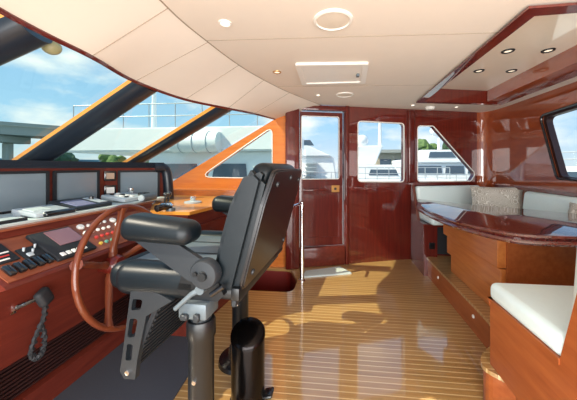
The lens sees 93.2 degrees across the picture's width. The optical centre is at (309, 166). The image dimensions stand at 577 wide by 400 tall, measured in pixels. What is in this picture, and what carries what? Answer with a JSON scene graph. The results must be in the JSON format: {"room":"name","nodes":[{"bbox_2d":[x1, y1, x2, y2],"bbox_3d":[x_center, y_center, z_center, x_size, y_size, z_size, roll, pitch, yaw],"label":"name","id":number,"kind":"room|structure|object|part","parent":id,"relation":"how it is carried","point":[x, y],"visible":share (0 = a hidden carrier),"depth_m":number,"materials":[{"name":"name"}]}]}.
{"room":"control cabin","nodes":[
{"label":"control cabin","id":0,"kind":"room"},
{"bbox_2d":[250,270,296,291],"bbox_3d":[-0.471,1.660,2.885,0.700,0.900,0.580,0,0,6],"label":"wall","id":1,"kind":"structure","parent":0,"point":[277,281],"depth_m":3.17,"materials":[{"name":"red wood"}]},
{"bbox_2d":[0,0,576,118],"bbox_3d":[0.627,-0.689,1.493,3.305,0.382,5.000,0,0,6],"label":"ceiling","id":2,"kind":"structure","parent":0,"point":[180,48],"depth_m":1.59,"materials":[{"name":"beige paint"}]},
{"bbox_2d":[0,7,275,119],"bbox_3d":[-0.819,-0.532,1.635,0.398,0.088,3.276,0,0,8],"label":"trim","id":3,"kind":"structure","parent":2,"relation":"attached to","point":[3,12],"depth_m":1.23,"materials":[{"name":"brown wood"}]},
{"bbox_3d":[-0.597,-0.635,1.663,0.826,0.270,3.387,0,0,11],"label":"sloped panel","id":4,"kind":"part","parent":2,"relation":"part of","materials":[{"name":"beige paint"}]},
{"bbox_2d":[218,19,231,26],"bbox_3d":[-0.433,-0.737,1.398,0.068,0.006,0.068,0,0,6],"label":"recessed light","id":5,"kind":"object","parent":2,"relation":"in","point":[225,23],"visible":1,"depth_m":1.40,"materials":[{"name":"beige"}]},
{"bbox_2d":[295,62,368,84],"bbox_3d":[0.185,-0.726,2.145,0.549,0.029,0.483,0,0,6],"label":"roof hatch","id":6,"kind":"object","parent":2,"relation":"attached to","point":[316,73],"visible":1,"depth_m":2.10,"materials":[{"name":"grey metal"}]},
{"bbox_3d":[0.182,-0.735,2.143,0.464,0.009,0.409,0,0,6],"label":"hatch panel","id":7,"kind":"part","parent":6,"relation":"part of","materials":[{"name":"beige plastic"}]},
{"bbox_2d":[313,8,352,30],"bbox_3d":[0.119,-0.735,1.369,0.200,0.010,0.200,0,0,6],"label":"ceiling speaker","id":8,"kind":"object","parent":2,"relation":"attached to","point":[334,19],"visible":1,"depth_m":1.35},
{"bbox_2d":[317,12,348,28],"bbox_3d":[0.119,-0.737,1.369,0.168,0.007,0.168,0,0,6],"label":"grille","id":9,"kind":"object","parent":8,"relation":"attached to","point":[325,20],"depth_m":1.36,"materials":[{"name":"beige plastic"}]},
{"bbox_2d":[336,92,353,96],"bbox_3d":[0.362,-0.735,2.777,0.180,0.010,0.180,0,0,6],"label":"ceiling speaker","id":10,"kind":"object","parent":2,"relation":"attached to","point":[342,94],"visible":1,"depth_m":2.75},
{"bbox_2d":[338,93,351,96],"bbox_3d":[0.362,-0.737,2.777,0.151,0.007,0.151,0,0,6],"label":"grille","id":11,"kind":"object","parent":10,"relation":"attached to","point":[339,94],"depth_m":2.76,"materials":[{"name":"beige plastic"}]},
{"bbox_2d":[425,106,434,109],"bbox_3d":[1.490,-0.722,3.363,0.120,0.036,0.120,0,0,6],"label":"ceiling light","id":12,"kind":"object","parent":2,"relation":"attached to","point":[427,107],"visible":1,"depth_m":3.32,"materials":[{"name":"white plastic"}]},
{"bbox_2d":[473,69,484,72],"bbox_3d":[1.524,-0.861,2.444,0.088,0.008,0.088,0,0,6],"label":"recessed light","id":13,"kind":"object","parent":2,"relation":"in","point":[478,70],"visible":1,"depth_m":2.44,"materials":[{"name":"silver metal"}]},
{"bbox_2d":[501,48,514,53],"bbox_3d":[1.480,-0.861,2.026,0.088,0.008,0.088,0,0,6],"label":"recessed light","id":14,"kind":"object","parent":2,"relation":"in","point":[506,51],"visible":1,"depth_m":2.02,"materials":[{"name":"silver metal"}]},
{"bbox_3d":[1.607,-0.871,2.179,0.920,0.012,1.990,0,0,6],"label":"recess panel","id":15,"kind":"part","parent":2,"relation":"part of","materials":[{"name":"beige paint"}]},
{"bbox_2d":[506,69,517,72],"bbox_3d":[1.815,-0.861,2.444,0.088,0.008,0.088,0,0,6],"label":"recessed light","id":16,"kind":"object","parent":2,"relation":"in","point":[510,70],"visible":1,"depth_m":2.44,"materials":[{"name":"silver metal"}]},
{"bbox_2d":[541,48,555,52],"bbox_3d":[1.770,-0.861,2.016,0.088,0.008,0.088,0,0,6],"label":"recessed light","id":17,"kind":"object","parent":2,"relation":"in","point":[548,50],"visible":1,"depth_m":2.01,"materials":[{"name":"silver metal"}]},
{"bbox_2d":[173,105,476,266],"bbox_3d":[0.153,0.220,3.400,4.509,1.920,0.441,0,0,-4],"label":"wall","id":18,"kind":"structure","parent":0,"point":[379,212],"depth_m":3.39,"materials":[{"name":"brown wood"}]},
{"bbox_2d":[123,107,231,161],"bbox_3d":[-1.387,-0.207,2.861,2.061,0.876,0.921,0,0,6],"label":"window frame","id":19,"kind":"structure","parent":18,"relation":"in","point":[211,114],"depth_m":2.56,"materials":[{"name":"black metal"}]},
{"bbox_3d":[-1.024,0.220,3.320,2.170,1.920,0.070,0,0,6],"label":"forward panel","id":20,"kind":"part","parent":18,"relation":"part of","materials":[{"name":"orange wood"}]},
{"bbox_2d":[205,129,272,177],"bbox_3d":[-0.851,-0.153,3.287,0.842,0.588,0.051,0,0,6],"label":"window","id":21,"kind":"structure","parent":18,"relation":"in","point":[269,129],"depth_m":3.26,"materials":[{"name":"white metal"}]},
{"bbox_2d":[285,109,298,269],"bbox_3d":[-0.198,0.220,3.158,0.160,1.920,0.070,0,0,-11],"label":"trim","id":22,"kind":"structure","parent":18,"relation":"attached to","point":[292,117],"depth_m":3.13,"materials":[{"name":"brown wood"}]},
{"bbox_2d":[299,111,344,266],"bbox_3d":[0.149,0.257,3.271,0.551,1.839,0.105,0,0,-11],"label":"door","id":23,"kind":"structure","parent":18,"relation":"in","point":[322,198],"depth_m":3.28,"materials":[{"name":"brown wood"}]},
{"bbox_3d":[0.078,0.275,3.258,0.304,0.022,0.042,0,0,-11],"label":"grab rail","id":24,"kind":"part","parent":23,"relation":"part of","materials":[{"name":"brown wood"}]},
{"bbox_3d":[0.130,0.590,3.306,0.464,0.520,0.018,0,0,-11],"label":"panel","id":25,"kind":"part","parent":23,"relation":"part of","materials":[{"name":"brown wood"}]},
{"bbox_3d":[0.149,1.065,3.268,0.551,0.222,0.100,0,0,-11],"label":"sill","id":26,"kind":"part","parent":23,"relation":"part of","materials":[{"name":"brown wood"}]},
{"bbox_3d":[0.318,0.265,3.316,0.100,0.085,0.012,0,0,-11],"label":"lock plate","id":27,"kind":"part","parent":23,"relation":"part of","materials":[{"name":"gold metal"}]},
{"bbox_2d":[301,106,345,111],"bbox_3d":[0.154,-0.698,3.246,0.595,0.050,0.050,0,0,-11],"label":"trim","id":28,"kind":"structure","parent":18,"relation":"attached to","point":[312,108],"depth_m":3.24,"materials":[{"name":"brown wood"}]},
{"bbox_2d":[345,106,348,264],"bbox_3d":[0.455,0.220,3.306,0.050,1.920,0.050,0,0,-11],"label":"trim","id":29,"kind":"structure","parent":18,"relation":"attached to","point":[347,107],"depth_m":3.28,"materials":[{"name":"brown wood"}]},
{"bbox_2d":[357,121,404,181],"bbox_3d":[0.898,-0.188,3.426,0.633,0.767,0.052,0,0,-11],"label":"window","id":30,"kind":"structure","parent":18,"relation":"in","point":[359,121],"depth_m":3.42,"materials":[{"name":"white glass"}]},
{"bbox_2d":[407,110,414,182],"bbox_3d":[1.298,-0.260,3.475,0.100,0.930,0.060,0,0,-11],"label":"trim","id":31,"kind":"structure","parent":18,"relation":"attached to","point":[410,113],"depth_m":3.45,"materials":[{"name":"brown wood"}]},
{"bbox_2d":[417,125,474,181],"bbox_3d":[1.807,-0.172,3.606,0.864,0.738,0.052,0,0,-11],"label":"window","id":32,"kind":"structure","parent":18,"relation":"in","point":[420,125],"depth_m":3.56,"materials":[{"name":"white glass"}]},
{"bbox_2d":[174,259,486,399],"bbox_3d":[-0.009,1.195,1.585,4.650,0.030,5.050,0,0,6],"label":"floor","id":33,"kind":"structure","parent":0,"point":[381,330],"depth_m":1.85,"materials":[{"name":"brown wood"}]},
{"bbox_2d":[0,160,236,399],"bbox_3d":[-1.385,0.569,2.033,1.580,1.222,2.555,0,0,6],"label":"console","id":34,"kind":"object","parent":33,"relation":"on","point":[36,253],"visible":0.72,"depth_m":1.49,"materials":[{"name":"brown wood"}]},
{"bbox_2d":[1,265,17,276],"bbox_3d":[-1.199,0.414,1.086,0.052,0.040,0.026,0,0,6],"label":"rocker switch","id":35,"kind":"object","parent":34,"relation":"attached to","point":[6,270],"depth_m":1.08,"materials":[{"name":"plastic"}]},
{"bbox_3d":[-1.288,0.362,1.126,0.100,0.065,0.085,0,0,6],"label":"alarm plate","id":36,"kind":"part","parent":34,"relation":"part of","materials":[{"name":"black plastic"}]},
{"bbox_2d":[0,217,27,224],"bbox_3d":[-1.564,0.261,1.270,0.264,0.016,0.240,0,0,6],"label":"book","id":37,"kind":"object","parent":34,"relation":"on","point":[3,220],"visible":1,"depth_m":1.33,"materials":[{"name":"white paper"}]},
{"bbox_3d":[-1.566,0.261,1.271,0.260,0.014,0.240,0,0,6],"label":"casing","id":38,"kind":"part","parent":37,"relation":"part of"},
{"bbox_2d":[11,262,27,272],"bbox_3d":[-1.195,0.414,1.122,0.052,0.040,0.026,0,0,6],"label":"rocker switch","id":39,"kind":"object","parent":34,"relation":"attached to","point":[21,267],"depth_m":1.12,"materials":[{"name":"plastic"}]},
{"bbox_2d":[0,171,49,214],"bbox_3d":[-1.765,0.150,1.596,0.016,0.250,0.445,0,0,6],"label":"monitor","id":40,"kind":"object","parent":34,"relation":"on","point":[18,189],"depth_m":1.67,"materials":[{"name":"grey glass"}]},
{"bbox_2d":[22,259,36,269],"bbox_3d":[-1.191,0.414,1.158,0.052,0.040,0.026,0,0,6],"label":"rocker switch","id":41,"kind":"object","parent":34,"relation":"attached to","point":[31,264],"depth_m":1.15,"materials":[{"name":"plastic"}]},
{"bbox_3d":[-1.246,0.382,1.220,0.063,0.042,0.085,0,0,6],"label":"toggle plate","id":42,"kind":"part","parent":34,"relation":"part of","materials":[{"name":"black plastic"}]},
{"bbox_2d":[10,287,53,361],"bbox_3d":[-1.195,0.681,1.146,0.176,0.314,0.065,0,0,-40],"label":"handset","id":43,"kind":"object","parent":34,"relation":"attached to","point":[43,297],"visible":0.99,"depth_m":1.17,"materials":[{"name":"black plastic"}]},
{"bbox_3d":[-1.171,0.712,1.178,0.067,0.254,0.038,0,0,-36],"label":"coiled cord","id":44,"kind":"part","parent":43,"relation":"part of","materials":[{"name":"black plastic"}]},
{"bbox_2d":[31,256,45,266],"bbox_3d":[-1.188,0.414,1.194,0.052,0.040,0.026,0,0,6],"label":"rocker switch","id":45,"kind":"object","parent":34,"relation":"attached to","point":[40,261],"depth_m":1.19,"materials":[{"name":"plastic"}]},
{"bbox_2d":[11,204,75,217],"bbox_3d":[-1.478,0.246,1.525,0.170,0.047,0.205,0,0,6],"label":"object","id":46,"kind":"object","parent":34,"relation":"on","point":[49,210],"visible":1,"depth_m":1.48,"materials":[{"name":"silver metal"}]},
{"bbox_2d":[40,253,54,263],"bbox_3d":[-1.184,0.414,1.230,0.052,0.040,0.026,0,0,6],"label":"rocker switch","id":47,"kind":"object","parent":34,"relation":"attached to","point":[49,258],"depth_m":1.23,"materials":[{"name":"black plastic"}]},
{"bbox_3d":[-1.248,0.352,1.388,0.096,0.062,0.125,0,0,6],"label":"display glass","id":48,"kind":"part","parent":34,"relation":"part of","materials":[{"name":"pink glass"}]},
{"bbox_3d":[-1.209,0.386,1.613,0.206,0.130,1.105,0,0,6],"label":"switch panel","id":49,"kind":"part","parent":34,"relation":"part of","materials":[{"name":"brown wood"}]},
{"bbox_2d":[52,170,99,200],"bbox_3d":[-1.720,0.150,2.023,0.016,0.250,0.355,0,0,6],"label":"monitor","id":50,"kind":"object","parent":34,"relation":"on","point":[66,184],"depth_m":2.00,"materials":[{"name":"grey glass"}]},
{"bbox_2d":[0,160,155,167],"bbox_3d":[-1.771,-0.017,1.755,0.590,0.050,1.920,0,0,6],"label":"hood","id":51,"kind":"object","parent":34,"relation":"attached to","point":[3,163],"depth_m":1.96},
{"bbox_2d":[48,196,111,210],"bbox_3d":[-1.490,0.233,1.786,0.191,0.067,0.270,0,0,6],"label":"chart plotter","id":52,"kind":"object","parent":34,"relation":"on","point":[82,203],"visible":0.91,"depth_m":1.75,"materials":[{"name":"plastic"}]},
{"bbox_2d":[69,204,151,331],"bbox_3d":[-1.059,0.535,1.519,0.243,0.653,0.659,0,0,6],"label":"steering wheel","id":53,"kind":"object","parent":34,"relation":"attached to","point":[105,266],"visible":0.55,"depth_m":1.36,"materials":[{"name":"brown wood"}]},
{"bbox_2d":[101,188,148,202],"bbox_3d":[-1.458,0.221,2.172,0.204,0.102,0.275,0,0,6],"label":"controller","id":54,"kind":"object","parent":34,"relation":"on","point":[129,196],"visible":0.93,"depth_m":2.09,"materials":[{"name":"silver metal"}]},
{"bbox_3d":[-1.461,0.251,2.165,0.200,0.054,0.260,8,1,6],"label":"casing","id":55,"kind":"part","parent":54,"relation":"part of","materials":[{"name":"silver metal"}]},
{"bbox_2d":[118,170,159,196],"bbox_3d":[-1.533,0.163,2.458,0.201,0.265,0.286,0,0,6],"label":"monitor","id":56,"kind":"object","parent":34,"relation":"on","point":[140,180],"depth_m":2.46,"materials":[{"name":"grey glass"}]},
{"bbox_2d":[138,193,156,201],"bbox_3d":[-1.273,0.237,2.141,0.060,0.060,0.148,0,0,6],"label":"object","id":57,"kind":"object","parent":34,"relation":"on","point":[149,196],"visible":1,"depth_m":2.10,"materials":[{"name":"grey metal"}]},
{"bbox_2d":[154,204,174,211],"bbox_3d":[-0.990,0.280,1.876,0.060,0.057,0.138,0,0,22],"label":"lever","id":58,"kind":"object","parent":34,"relation":"on","point":[160,207],"visible":1,"depth_m":1.85,"materials":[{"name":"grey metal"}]},
{"bbox_2d":[155,163,173,198],"bbox_3d":[-1.401,0.136,2.627,0.172,0.353,0.097,0,0,-44],"label":"hood","id":59,"kind":"object","parent":34,"relation":"attached to","point":[163,173],"depth_m":2.60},
{"bbox_2d":[161,192,173,206],"bbox_3d":[-1.115,0.251,2.118,0.110,0.114,0.110,0,0,6],"label":"control lever","id":60,"kind":"object","parent":34,"relation":"on","point":[165,194],"visible":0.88,"depth_m":2.10,"materials":[{"name":"silver metal"}]},
{"bbox_2d":[150,195,215,214],"bbox_3d":[-1.284,0.319,2.608,1.500,0.022,1.390,0,0,6],"label":"countertop","id":61,"kind":"structure","parent":34,"relation":"on","point":[178,201],"depth_m":2.18,"materials":[{"name":"brown wood"}]},
{"bbox_2d":[184,196,201,203],"bbox_3d":[-1.001,0.280,2.337,0.140,0.057,0.140,0,0,6],"label":"joystick","id":62,"kind":"object","parent":34,"relation":"on","point":[192,200],"visible":1,"depth_m":2.31,"materials":[{"name":"silver metal"}]},
{"bbox_2d":[174,188,236,195],"bbox_3d":[-1.208,0.281,3.096,1.450,0.055,0.405,0,0,6],"label":"shelf","id":63,"kind":"object","parent":34,"relation":"attached to","point":[177,191],"depth_m":2.93,"materials":[{"name":"orange wood"}]},
{"bbox_3d":[-0.736,0.740,2.238,0.018,0.640,0.583,0,0,12],"label":"cabinet panel","id":64,"kind":"part","parent":34,"relation":"part of","materials":[{"name":"brown wood"}]},
{"bbox_2d":[53,333,187,399],"bbox_3d":[-0.971,1.175,1.429,0.630,0.007,0.940,0,0,6],"label":"floor mat","id":65,"kind":"object","parent":33,"relation":"on","point":[163,373],"visible":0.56,"depth_m":1.50,"materials":[{"name":"grey rubber"}]},
{"bbox_2d":[110,163,301,399],"bbox_3d":[-0.460,0.581,1.387,0.757,1.198,0.849,0,0,9],"label":"chair","id":66,"kind":"object","parent":33,"relation":"on","point":[184,271],"visible":0.98,"depth_m":1.07,"materials":[{"name":"black leather"}]},
{"bbox_3d":[-0.581,0.240,1.071,0.300,0.111,0.130,0,0,9],"label":"armrest","id":67,"kind":"part","parent":66,"relation":"part of","materials":[{"name":"black leather"}]},
{"bbox_3d":[-0.512,0.368,1.050,0.360,0.163,0.020,0,0,9],"label":"arm plate","id":68,"kind":"part","parent":66,"relation":"part of","materials":[{"name":"metal"}]},
{"bbox_3d":[-0.545,0.468,1.415,0.520,0.100,0.500,0,0,9],"label":"seat","id":69,"kind":"part","parent":66,"relation":"part of","materials":[{"name":"grey leather"}]},
{"bbox_3d":[-0.457,0.495,1.027,0.109,0.092,0.026,0,0,-2],"label":"release lever","id":70,"kind":"part","parent":66,"relation":"part of","materials":[{"name":"grey metal"}]},
{"bbox_3d":[-0.343,0.463,1.026,0.061,0.051,0.035,0,0,9],"label":"recline handle","id":71,"kind":"part","parent":66,"relation":"part of","materials":[{"name":"grey metal"}]},
{"bbox_3d":[-0.473,0.240,1.753,0.300,0.111,0.130,0,0,9],"label":"armrest","id":72,"kind":"part","parent":66,"relation":"part of","materials":[{"name":"black leather"}]},
{"bbox_3d":[-0.486,0.525,1.406,0.460,0.050,0.520,0,0,9],"label":"seat frame","id":73,"kind":"part","parent":66,"relation":"part of","materials":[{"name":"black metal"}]},
{"bbox_3d":[-0.249,0.535,1.368,0.020,0.028,0.620,0,0,9],"label":"rail","id":74,"kind":"part","parent":66,"relation":"part of","materials":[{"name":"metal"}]},
{"bbox_3d":[-0.234,0.490,1.366,0.035,0.050,0.660,0,0,9],"label":"rail","id":75,"kind":"part","parent":66,"relation":"part of","materials":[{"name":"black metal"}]},
{"bbox_3d":[-0.216,0.236,1.363,0.212,0.508,0.500,0,0,9],"label":"backrest","id":76,"kind":"part","parent":66,"relation":"part of","materials":[{"name":"black leather"}]},
{"bbox_2d":[230,317,273,399],"bbox_3d":[-0.292,0.990,1.373,0.212,0.379,0.175,0,0,6],"label":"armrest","id":77,"kind":"object","parent":33,"relation":"on","point":[247,337],"visible":1,"depth_m":1.32,"materials":[{"name":"metal"}]},
{"bbox_3d":[-0.310,0.842,1.375,0.172,0.082,0.172,0,0,6],"label":"bin lid","id":78,"kind":"part","parent":77,"relation":"part of","materials":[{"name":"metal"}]},
{"bbox_2d":[293,202,304,281],"bbox_3d":[-0.106,0.770,2.717,0.071,0.820,0.292,0,0,15],"label":"handrail","id":79,"kind":"object","parent":33,"relation":"on","point":[301,204],"visible":0.9,"depth_m":2.80,"materials":[{"name":"silver metal"}]},
{"bbox_3d":[-0.077,0.775,2.824,0.042,0.790,0.042,0,0,6],"label":"post","id":80,"kind":"part","parent":79,"relation":"part of","materials":[{"name":"silver metal"}]},
{"bbox_2d":[304,266,351,277],"bbox_3d":[0.172,1.172,3.050,0.562,0.014,0.220,0,0,-11],"label":"door mat","id":81,"kind":"object","parent":33,"relation":"on","point":[338,270],"visible":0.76,"depth_m":3.00,"materials":[{"name":"white fabric"}]},
{"bbox_2d":[411,185,479,275],"bbox_3d":[1.813,0.703,3.255,1.075,0.955,0.842,0,0,6],"label":"bench","id":82,"kind":"object","parent":33,"relation":"on","point":[428,239],"visible":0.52,"depth_m":3.22,"materials":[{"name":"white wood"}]},
{"bbox_3d":[1.287,0.703,3.205,0.040,0.955,0.525,0,0,6],"label":"panel","id":83,"kind":"part","parent":82,"relation":"part of","materials":[{"name":"brown wood"}]},
{"bbox_2d":[419,212,442,224],"bbox_3d":[1.791,0.580,3.170,0.980,0.090,0.580,0,0,0],"label":"seat cushion","id":84,"kind":"object","parent":82,"relation":"on","point":[423,219],"depth_m":3.01,"materials":[{"name":"white leather"}]},
{"bbox_2d":[429,243,434,248],"bbox_3d":[1.331,0.855,2.949,0.060,0.070,0.012,0,0,6],"label":"socket","id":85,"kind":"object","parent":82,"relation":"attached to","point":[431,245],"depth_m":2.94,"materials":[{"name":"black plastic"}]},
{"bbox_2d":[437,227,449,254],"bbox_3d":[1.480,0.807,2.984,0.180,0.295,0.025,0,0,6],"label":"vent","id":86,"kind":"object","parent":82,"relation":"attached to","point":[441,238],"depth_m":2.98,"materials":[{"name":"black plastic"}]},
{"bbox_2d":[415,185,479,204],"bbox_3d":[1.785,0.405,3.493,0.920,0.331,0.127,0,0,-11],"label":"cushion","id":87,"kind":"object","parent":82,"relation":"on","point":[461,194],"depth_m":3.44,"materials":[{"name":"white leather"}]},
{"bbox_2d":[470,186,522,208],"bbox_3d":[2.095,0.380,3.048,0.500,0.317,0.168,0,0,26],"label":"throw pillow","id":88,"kind":"object","parent":82,"relation":"on","point":[510,197],"visible":0.61,"depth_m":3.00,"materials":[{"name":"beige fabric"}]},
{"bbox_2d":[427,255,517,399],"bbox_3d":[1.583,1.077,1.920,1.332,0.205,3.550,0,0,6],"label":"floor","id":89,"kind":"structure","parent":0,"point":[474,311],"depth_m":1.98,"materials":[{"name":"brown wood"}]},
{"bbox_2d":[416,199,576,305],"bbox_3d":[1.491,0.660,2.132,1.090,0.630,1.587,0,0,6],"label":"dining table","id":90,"kind":"object","parent":89,"relation":"on","point":[487,245],"visible":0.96,"depth_m":1.72,"materials":[{"name":"brown wood"}]},
{"bbox_2d":[487,253,576,399],"bbox_3d":[1.485,0.588,1.010,1.258,0.775,0.580,0,0,6],"label":"bench","id":91,"kind":"object","parent":89,"relation":"on","point":[533,327],"visible":1,"depth_m":1.09,"materials":[{"name":"brown wood"}]},
{"bbox_3d":[1.492,0.662,1.079,1.258,0.025,0.442,0,0,6],"label":"seat rail","id":92,"kind":"part","parent":91,"relation":"part of","materials":[{"name":"brown wood"}]},
{"bbox_2d":[491,283,573,355],"bbox_3d":[1.481,0.613,1.076,1.225,0.090,0.450,0,0,6],"label":"seat cushion","id":93,"kind":"object","parent":91,"relation":"on","point":[543,313],"depth_m":1.12,"materials":[{"name":"white leather"}]},
{"bbox_3d":[0.886,0.600,1.066,0.040,0.750,0.565,0,0,6],"label":"panel","id":94,"kind":"part","parent":91,"relation":"part of","materials":[{"name":"brown wood"}]},
{"bbox_2d":[572,253,576,309],"bbox_3d":[1.479,0.400,0.825,1.200,0.399,0.136,0,0,6],"label":"cushion","id":95,"kind":"object","parent":91,"relation":"on","point":[575,280],"depth_m":0.91,"materials":[{"name":"white leather"}]},
{"bbox_2d":[523,191,576,212],"bbox_3d":[2.028,0.612,2.077,0.480,0.726,1.555,0,0,6],"label":"bench","id":96,"kind":"object","parent":89,"relation":"on","point":[532,200],"visible":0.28,"depth_m":2.50,"materials":[{"name":"white leather"}]},
{"bbox_2d":[568,202,576,213],"bbox_3d":[2.080,0.420,1.994,0.148,0.272,0.400,0,0,-4],"label":"throw pillow","id":97,"kind":"object","parent":96,"relation":"on","point":[572,206],"visible":0.2,"depth_m":2.12,"materials":[{"name":"beige fabric"}]},
{"bbox_2d":[477,81,576,202],"bbox_3d":[2.152,0.220,1.256,0.282,1.920,4.849,0,0,6],"label":"wall","id":98,"kind":"structure","parent":0,"point":[511,145],"depth_m":3.09,"materials":[{"name":"brown wood"}]},
{"bbox_2d":[411,182,576,196],"bbox_3d":[1.694,0.220,1.864,1.120,0.050,3.662,0,0,6],"label":"trim","id":99,"kind":"structure","parent":98,"relation":"attached to","point":[551,191],"depth_m":2.87,"materials":[{"name":"brown wood"}]},
{"bbox_2d":[416,2,576,104],"bbox_3d":[1.607,-0.791,2.179,1.020,0.146,2.090,0,0,6],"label":"trim","id":100,"kind":"structure","parent":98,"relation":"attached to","point":[436,95],"depth_m":2.13,"materials":[{"name":"brown wood"}]},
{"bbox_2d":[487,45,576,101],"bbox_3d":[1.980,-0.800,2.140,0.130,0.129,1.950,0,0,6],"label":"trim","id":101,"kind":"structure","parent":98,"relation":"attached to","point":[564,63],"depth_m":2.33,"materials":[{"name":"brown wood"}]},
{"bbox_2d":[540,103,576,181],"bbox_3d":[2.318,-0.234,2.039,0.109,0.750,1.464,0,0,6],"label":"window","id":102,"kind":"structure","parent":98,"relation":"in","point":[548,118],"depth_m":2.62,"materials":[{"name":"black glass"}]},
{"label":"outside","id":103,"kind":"structure","parent":0,"visible":0},
{"bbox_3d":[10.453,4.280,99.452,300.000,0.200,240.000,0,0,6],"label":"water","id":104,"kind":"object","parent":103,"visible":0},
{"bbox_2d":[0,121,59,159],"bbox_3d":[-30.435,-0.270,32.313,34.857,8.900,4.181,0,0,-44],"label":"road bridge","id":105,"kind":"structure","parent":104,"relation":"on","point":[16,133],"depth_m":29.52,"materials":[{"name":"concrete"}]},
{"bbox_2d":[0,158,99,161],"bbox_3d":[-40.389,1.380,57.357,47.424,5.600,4.976,0,0,-42],"label":"warehouse","id":106,"kind":"structure","parent":104,"relation":"on","point":[0,158],"depth_m":52.58,"materials":[{"name":"metal"}]},
{"bbox_2d":[54,152,78,160],"bbox_3d":[-23.389,1.206,25.128,2.636,5.959,3.019,0,0,6],"label":"tree","id":107,"kind":"object","parent":104,"relation":"on","point":[66,156],"visible":0.21,"depth_m":24.97,"materials":[{"name":"green plant"}]},
{"bbox_2d":[98,154,125,161],"bbox_3d":[-21.819,1.286,30.588,3.496,5.800,3.142,0,0,6],"label":"tree","id":108,"kind":"object","parent":104,"relation":"on","point":[102,157],"visible":0.15,"depth_m":30.10,"materials":[{"name":"green plant"}]},
{"bbox_2d":[67,93,303,180],"bbox_3d":[-4.883,-0.570,11.782,8.975,9.500,4.985,0,0,6],"label":"motor yacht","id":109,"kind":"object","parent":104,"relation":"on","point":[199,147],"visible":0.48,"depth_m":9.86,"materials":[{"name":"silver metal"}]},
{"bbox_3d":[-4.890,-1.879,9.915,8.231,0.917,0.040,0,0,6],"label":"guard rail","id":110,"kind":"part","parent":109,"relation":"part of","materials":[{"name":"silver metal"}]},
{"bbox_2d":[169,131,221,152],"bbox_3d":[-3.972,-0.870,9.568,1.700,0.770,0.770,0,0,6],"label":"canister","id":111,"kind":"object","parent":109,"relation":"on","point":[200,141],"depth_m":9.27,"materials":[{"name":"white plastic"}]},
{"bbox_2d":[302,140,337,178],"bbox_3d":[0.272,1.355,16.462,3.500,5.650,4.000,0,0,6],"label":"motor yacht","id":112,"kind":"object","parent":104,"relation":"on","point":[316,164],"visible":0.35,"depth_m":14.78,"materials":[{"name":"silver metal"}]},
{"bbox_3d":[0.074,0.621,14.572,3.331,0.717,0.040,0,0,6],"label":"guard rail","id":113,"kind":"part","parent":112,"relation":"part of","materials":[{"name":"silver metal"}]},
{"bbox_2d":[359,123,452,180],"bbox_3d":[4.805,0.180,15.583,5.100,8.000,4.000,0,0,6],"label":"motor yacht","id":114,"kind":"object","parent":104,"relation":"on","point":[369,154],"visible":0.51,"depth_m":14.28,"materials":[{"name":"silver metal"}]},
{"bbox_3d":[4.607,0.321,13.694,4.731,0.617,0.040,0,0,6],"label":"guard rail","id":115,"kind":"part","parent":114,"relation":"part of","materials":[{"name":"silver metal"}]},
{"bbox_2d":[374,149,441,165],"bbox_3d":[12.965,0.980,37.249,8.800,6.400,6.000,0,0,6],"label":"building","id":116,"kind":"structure","parent":104,"relation":"on","point":[386,157],"depth_m":35.09,"materials":[{"name":"concrete"}]},
{"bbox_2d":[418,139,436,149],"bbox_3d":[12.457,0.557,30.052,4.397,7.255,3.950,0,0,6],"label":"tree","id":117,"kind":"object","parent":104,"relation":"on","point":[423,144],"visible":0.13,"depth_m":28.63,"materials":[{"name":"green plant"}]},
{"bbox_2d":[392,129,469,180],"bbox_3d":[9.644,0.580,20.002,6.800,7.200,5.000,0,0,6],"label":"motor yacht","id":118,"kind":"object","parent":104,"relation":"on","point":[458,171],"visible":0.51,"depth_m":17.90,"materials":[{"name":"silver metal"}]},
{"bbox_3d":[9.487,0.696,17.555,6.231,0.467,0.040,0,0,6],"label":"guard rail","id":119,"kind":"part","parent":118,"relation":"part of","materials":[{"name":"silver metal"}]},
{"bbox_2d":[442,142,449,149],"bbox_3d":[16.335,0.130,29.608,3.653,8.108,3.375,0,0,42],"label":"tree","id":120,"kind":"object","parent":104,"relation":"on","point":[444,147],"visible":0.02,"depth_m":30.16,"materials":[{"name":"green plant"}]},
{"bbox_2d":[562,151,576,176],"bbox_3d":[11.916,1.796,10.699,4.000,4.767,9.000,0,0,-34],"label":"motor yacht","id":121,"kind":"object","parent":104,"relation":"on","point":[571,170],"visible":0.02,"depth_m":10.46,"materials":[{"name":"silver metal"}]},
{"bbox_3d":[-2.341,0.730,1.402,0.150,0.900,4.200,0,0,6],"label":"wall","id":122,"kind":"structure","parent":0,"visible":0},
{"bbox_2d":[0,14,52,65],"bbox_3d":[-1.671,-0.198,1.282,1.516,0.895,1.033,0,0,6],"label":"window frame","id":123,"kind":"structure","parent":122,"relation":"in","point":[16,40],"depth_m":1.01,"materials":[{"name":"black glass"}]},
{"bbox_2d":[41,41,62,54],"bbox_3d":[-1.183,-0.520,1.116,0.252,0.071,0.071,0,0,-44],"label":"lamp","id":124,"kind":"object","parent":123,"relation":"attached to","point":[54,48],"visible":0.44,"depth_m":1.17,"materials":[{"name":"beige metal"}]},
{"bbox_2d":[12,80,155,160],"bbox_3d":[-1.721,-0.194,2.177,1.913,0.904,1.099,0,0,23],"label":"window frame","id":125,"kind":"structure","parent":122,"relation":"in","point":[126,96],"depth_m":1.74,"materials":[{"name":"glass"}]}
]}

